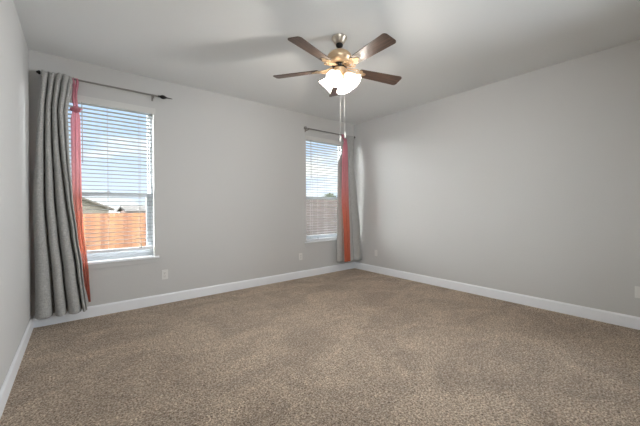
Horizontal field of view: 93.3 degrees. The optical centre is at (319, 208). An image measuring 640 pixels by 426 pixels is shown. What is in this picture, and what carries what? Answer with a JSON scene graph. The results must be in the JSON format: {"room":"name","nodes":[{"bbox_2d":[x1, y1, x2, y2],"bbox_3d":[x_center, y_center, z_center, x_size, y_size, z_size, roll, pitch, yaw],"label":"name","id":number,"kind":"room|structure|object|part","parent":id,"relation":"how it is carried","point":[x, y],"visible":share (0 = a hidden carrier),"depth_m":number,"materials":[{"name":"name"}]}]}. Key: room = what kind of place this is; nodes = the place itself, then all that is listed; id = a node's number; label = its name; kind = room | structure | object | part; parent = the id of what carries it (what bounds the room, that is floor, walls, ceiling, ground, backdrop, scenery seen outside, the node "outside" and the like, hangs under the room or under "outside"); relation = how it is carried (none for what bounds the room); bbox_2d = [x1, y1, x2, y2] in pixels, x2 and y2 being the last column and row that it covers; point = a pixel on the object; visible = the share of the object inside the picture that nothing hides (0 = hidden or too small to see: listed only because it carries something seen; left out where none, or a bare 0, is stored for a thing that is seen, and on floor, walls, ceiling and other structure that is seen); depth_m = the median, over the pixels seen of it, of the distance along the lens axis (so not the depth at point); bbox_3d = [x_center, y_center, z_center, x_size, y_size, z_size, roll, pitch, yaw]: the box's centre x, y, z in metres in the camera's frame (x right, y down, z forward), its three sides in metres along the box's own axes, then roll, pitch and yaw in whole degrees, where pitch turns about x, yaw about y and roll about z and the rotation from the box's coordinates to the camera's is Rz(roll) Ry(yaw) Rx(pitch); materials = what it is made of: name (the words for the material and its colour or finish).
{"room":"empty bedroom","nodes":[
{"label":"empty bedroom","id":0,"kind":"room"},
{"bbox_2d":[0,0,30,388],"bbox_3d":[-1.394,-0.186,1.030,0.160,2.740,5.173,-1,0,-39],"label":"wall","id":1,"kind":"structure","parent":0,"point":[15,232],"depth_m":2.20,"materials":[{"name":"grey paint"}]},
{"bbox_2d":[0,316,33,418],"bbox_3d":[-1.323,1.124,1.099,0.015,0.118,4.838,-1,0,-39],"label":"baseboard","id":2,"kind":"structure","parent":1,"relation":"attached to","point":[7,385],"depth_m":2.08,"materials":[{"name":"white paint"}]},
{"bbox_2d":[28,49,354,315],"bbox_3d":[-1.147,-0.208,4.444,4.501,2.740,0.160,-1,0,-39],"label":"wall","id":3,"kind":"structure","parent":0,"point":[229,172],"depth_m":4.09,"materials":[{"name":"grey paint"}]},
{"bbox_2d":[36,70,171,100],"bbox_3d":[-2.300,-1.321,3.341,1.224,0.070,0.114,-1,0,-39],"label":"curtain rod","id":4,"kind":"object","parent":3,"relation":"attached to","point":[37,71],"visible":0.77,"depth_m":3.37,"materials":[{"name":"grey metal"}]},
{"bbox_2d":[33,70,86,319],"bbox_3d":[-2.595,-0.143,3.024,0.409,2.413,0.152,-1,0,-39],"label":"curtain","id":5,"kind":"object","parent":4,"relation":"hanging from","point":[59,279],"visible":1,"depth_m":2.98,"materials":[{"name":"grey fabric"}]},
{"bbox_2d":[70,78,90,301],"bbox_3d":[-2.504,-0.172,3.155,0.158,2.340,0.082,-1,0,-39],"label":"sheer curtain","id":6,"kind":"object","parent":4,"relation":"hanging from","point":[76,176],"visible":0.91,"depth_m":3.16,"materials":[{"name":"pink fabric"}]},
{"bbox_3d":[-2.328,-1.330,3.275,1.030,0.019,0.019,-1,0,-39],"label":"rod","id":7,"kind":"part","parent":4,"relation":"part of","materials":[{"name":"grey metal"}]},
{"bbox_2d":[68,94,155,253],"bbox_3d":[-2.370,-0.352,3.381,0.945,1.688,0.084,-1,0,-39],"label":"window blind","id":8,"kind":"object","parent":3,"relation":"attached to","point":[84,99],"visible":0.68,"depth_m":3.41,"materials":[{"name":"white plastic"}]},
{"bbox_3d":[-2.630,-0.339,3.190,0.002,1.626,0.057,-1,0,-39],"label":"ladder cord","id":9,"kind":"part","parent":8,"relation":"part of","materials":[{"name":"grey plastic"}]},
{"bbox_3d":[-2.380,-0.342,3.391,0.002,1.626,0.057,-1,0,-39],"label":"ladder cord","id":10,"kind":"part","parent":8,"relation":"part of","materials":[{"name":"white fabric"}]},
{"bbox_3d":[-2.375,0.476,3.396,0.892,0.030,0.050,-1,0,-39],"label":"rail","id":11,"kind":"part","parent":8,"relation":"part of","materials":[{"name":"white paint"}]},
{"bbox_3d":[-2.143,-0.344,3.581,0.002,1.626,0.057,-1,0,-39],"label":"ladder cord","id":12,"kind":"part","parent":8,"relation":"part of","materials":[{"name":"white fabric"}]},
{"bbox_2d":[70,100,158,269],"bbox_3d":[-2.396,-0.270,3.416,0.997,1.859,0.187,-1,0,-39],"label":"window","id":13,"kind":"structure","parent":3,"relation":"attached to","point":[144,256],"depth_m":3.57,"materials":[{"name":"white plastic"}]},
{"bbox_3d":[-2.448,-0.660,3.472,0.852,1.020,0.025,-1,0,-39],"label":"sash","id":14,"kind":"part","parent":13,"relation":"part of","materials":[{"name":"white plastic"}]},
{"bbox_3d":[-2.424,0.184,3.453,0.852,0.734,0.030,-1,0,-39],"label":"sash","id":15,"kind":"part","parent":13,"relation":"part of","materials":[{"name":"white plastic"}]},
{"bbox_3d":[-2.435,-0.309,3.460,0.912,1.781,0.070,-1,0,-39],"label":"frame","id":16,"kind":"part","parent":13,"relation":"part of","materials":[{"name":"white plastic"}]},
{"bbox_3d":[-2.390,0.592,3.420,0.997,0.022,0.182,-1,0,-39],"label":"sill","id":17,"kind":"part","parent":13,"relation":"part of","materials":[{"name":"white paint"}]},
{"bbox_2d":[162,270,167,279],"bbox_3d":[-1.911,0.817,3.723,0.071,0.117,0.009,-1,0,-39],"label":"wall outlet","id":18,"kind":"object","parent":3,"relation":"attached to","point":[164,272],"visible":1,"depth_m":3.72,"materials":[{"name":"white plastic"}]},
{"bbox_2d":[33,262,354,327],"bbox_3d":[-1.085,1.103,4.383,4.471,0.118,0.015,-1,0,-39],"label":"baseboard","id":19,"kind":"structure","parent":3,"relation":"attached to","point":[114,307],"depth_m":3.82,"materials":[{"name":"white paint"}]},
{"bbox_2d":[305,140,341,245],"bbox_3d":[0.085,-0.296,5.410,0.997,1.859,0.187,-1,0,-39],"label":"window","id":20,"kind":"structure","parent":3,"relation":"attached to","point":[326,241],"depth_m":5.37,"materials":[{"name":"white plastic"}]},
{"bbox_3d":[0.092,0.566,5.413,0.997,0.022,0.182,-1,0,-39],"label":"sill","id":21,"kind":"part","parent":20,"relation":"part of","materials":[{"name":"white paint"}]},
{"bbox_3d":[0.057,0.159,5.446,0.852,0.734,0.030,-1,0,-39],"label":"sash","id":22,"kind":"part","parent":20,"relation":"part of","materials":[{"name":"white plastic"}]},
{"bbox_2d":[305,135,342,240],"bbox_3d":[0.112,-0.335,5.375,0.945,1.774,0.084,-1,0,-39],"label":"window blind","id":23,"kind":"object","parent":3,"relation":"attached to","point":[307,138],"visible":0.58,"depth_m":5.28,"materials":[{"name":"white plastic"}]},
{"bbox_3d":[-0.148,-0.322,5.183,0.002,1.712,0.057,-1,0,-39],"label":"ladder cord","id":24,"kind":"part","parent":23,"relation":"part of","materials":[{"name":"white fabric"}]},
{"bbox_3d":[0.107,0.537,5.389,0.892,0.030,0.050,-1,0,-39],"label":"rail","id":25,"kind":"part","parent":23,"relation":"part of","materials":[{"name":"white paint"}]},
{"bbox_2d":[304,126,354,137],"bbox_3d":[0.182,-1.312,5.333,1.183,0.070,0.115,-1,0,-39],"label":"curtain rod","id":26,"kind":"object","parent":3,"relation":"attached to","point":[305,127],"visible":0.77,"depth_m":5.13,"materials":[{"name":"grey metal"}]},
{"bbox_3d":[0.210,-1.323,5.314,1.095,0.019,0.019,-1,0,-39],"label":"rod","id":27,"kind":"part","parent":26,"relation":"part of","materials":[{"name":"grey metal"}]},
{"bbox_2d":[341,134,350,261],"bbox_3d":[0.426,-0.195,5.403,0.194,2.286,0.163,-1,0,-39],"label":"sheer curtain","id":28,"kind":"object","parent":26,"relation":"hanging from","point":[345,187],"visible":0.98,"depth_m":5.38,"materials":[{"name":"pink fabric"}]},
{"bbox_2d":[337,135,361,261],"bbox_3d":[0.531,-0.185,5.469,0.532,2.286,0.137,-1,0,-39],"label":"curtain","id":29,"kind":"object","parent":26,"relation":"hanging from","point":[355,238],"visible":0.7,"depth_m":5.51,"materials":[{"name":"grey fabric"}]},
{"bbox_2d":[0,268,639,425],"bbox_3d":[0.431,1.225,2.498,4.821,0.120,5.173,-1,0,-39],"label":"floor","id":30,"kind":"structure","parent":0,"point":[349,347],"depth_m":2.28,"materials":[{"name":"carpet"}]},
{"bbox_2d":[13,0,639,124],"bbox_3d":[0.415,-1.650,2.481,4.821,0.150,5.173,-1,0,-39],"label":"ceiling","id":31,"kind":"structure","parent":0,"point":[441,49],"depth_m":2.82,"materials":[{"name":"white paint"}]},
{"bbox_2d":[273,33,401,141],"bbox_3d":[0.206,-1.093,2.752,1.261,0.962,1.199,-1,0,-39],"label":"ceiling fan","id":32,"kind":"object","parent":31,"relation":"hanging from","point":[338,81],"visible":1,"depth_m":2.72,"materials":[{"name":"silver metal"}]},
{"bbox_3d":[-0.224,-1.285,2.903,0.450,0.006,0.138,0,12,16],"label":"blade","id":33,"kind":"part","parent":32,"relation":"part of","materials":[{"name":"brown wood"}]},
{"bbox_3d":[-0.071,-1.285,2.453,0.138,0.006,0.450,15,9,36],"label":"blade","id":34,"kind":"part","parent":32,"relation":"part of","materials":[{"name":"brown wood"}]},
{"bbox_3d":[0.058,-1.166,2.830,0.141,0.162,0.159,-1,0,-39],"label":"lamp shade","id":35,"kind":"part","parent":32,"relation":"part of","materials":[{"name":"white glass"}]},
{"bbox_3d":[0.142,-1.166,2.668,0.159,0.162,0.141,-1,0,-39],"label":"lamp shade","id":36,"kind":"part","parent":32,"relation":"part of","materials":[{"name":"white glass"}]},
{"bbox_3d":[0.174,-1.280,3.210,0.138,0.006,0.450,-12,0,-1],"label":"blade","id":37,"kind":"part","parent":32,"relation":"part of","materials":[{"name":"brown wood"}]},
{"bbox_3d":[0.146,-1.189,2.700,0.072,0.075,0.059,-1,0,-39],"label":"bulb","id":38,"kind":"part","parent":32,"relation":"part of","materials":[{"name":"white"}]},
{"bbox_3d":[0.220,-1.167,2.913,0.159,0.162,0.141,-1,0,-39],"label":"lamp shade","id":39,"kind":"part","parent":32,"relation":"part of","materials":[{"name":"white glass"}]},
{"bbox_3d":[0.303,-1.167,2.752,0.141,0.162,0.159,-1,0,-39],"label":"lamp shade","id":40,"kind":"part","parent":32,"relation":"part of","materials":[{"name":"white glass"}]},
{"bbox_3d":[0.408,-1.277,2.437,0.138,0.006,0.450,14,-6,-32],"label":"blade","id":41,"kind":"part","parent":32,"relation":"part of","materials":[{"name":"brown wood"}]},
{"bbox_3d":[0.574,-1.273,2.936,0.450,0.006,0.138,2,-12,-20],"label":"blade","id":42,"kind":"part","parent":32,"relation":"part of","materials":[{"name":"brown wood"}]},
{"bbox_2d":[354,39,639,316],"bbox_3d":[2.240,-0.224,3.949,0.160,2.740,5.173,-1,0,-39],"label":"wall","id":43,"kind":"structure","parent":0,"point":[528,184],"depth_m":3.61,"materials":[{"name":"grey paint"}]},
{"bbox_2d":[355,262,639,329],"bbox_3d":[2.174,1.088,3.908,0.015,0.118,4.838,-1,0,-39],"label":"baseboard","id":44,"kind":"structure","parent":43,"relation":"attached to","point":[624,320],"depth_m":3.62,"materials":[{"name":"white paint"}]},
{"bbox_2d":[635,286,639,297],"bbox_3d":[3.027,0.797,2.862,0.009,0.117,0.071,-1,0,-39],"label":"wall outlet","id":45,"kind":"object","parent":43,"relation":"attached to","point":[637,288],"visible":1,"depth_m":2.87,"materials":[{"name":"white plastic"}]},
{"label":"outside","id":46,"kind":"structure","parent":0,"visible":0},
{"bbox_3d":[-17.017,2.055,37.181,80.000,1.000,70.717,-1,0,-39],"label":"ground","id":47,"kind":"structure","parent":46,"visible":0},
{"bbox_2d":[82,198,113,240],"bbox_3d":[-25.662,-0.200,24.280,14.300,5.760,10.700,-1,0,-39],"label":"house","id":48,"kind":"structure","parent":47,"relation":"on","point":[83,199],"depth_m":23.95,"materials":[{"name":"grey"}]},
{"bbox_2d":[83,212,145,250],"bbox_3d":[-7.911,0.915,11.620,14.204,1.485,0.146,-1,0,-39],"label":"fence","id":49,"kind":"object","parent":47,"relation":"on","point":[102,219],"visible":0.12,"depth_m":11.58,"materials":[{"name":"brown wood"}]},
{"bbox_2d":[116,206,145,231],"bbox_3d":[-16.424,1.106,35.551,11.800,2.910,8.700,-1,0,-39],"label":"house","id":50,"kind":"structure","parent":47,"relation":"on","point":[122,209],"depth_m":30.35,"materials":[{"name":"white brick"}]},
{"bbox_2d":[306,199,336,235],"bbox_3d":[0.544,0.587,12.925,0.146,2.030,9.129,-1,0,-39],"label":"fence","id":51,"kind":"object","parent":47,"relation":"on","point":[328,213],"visible":0.06,"depth_m":13.39,"materials":[{"name":"beige wood"}]}
]}

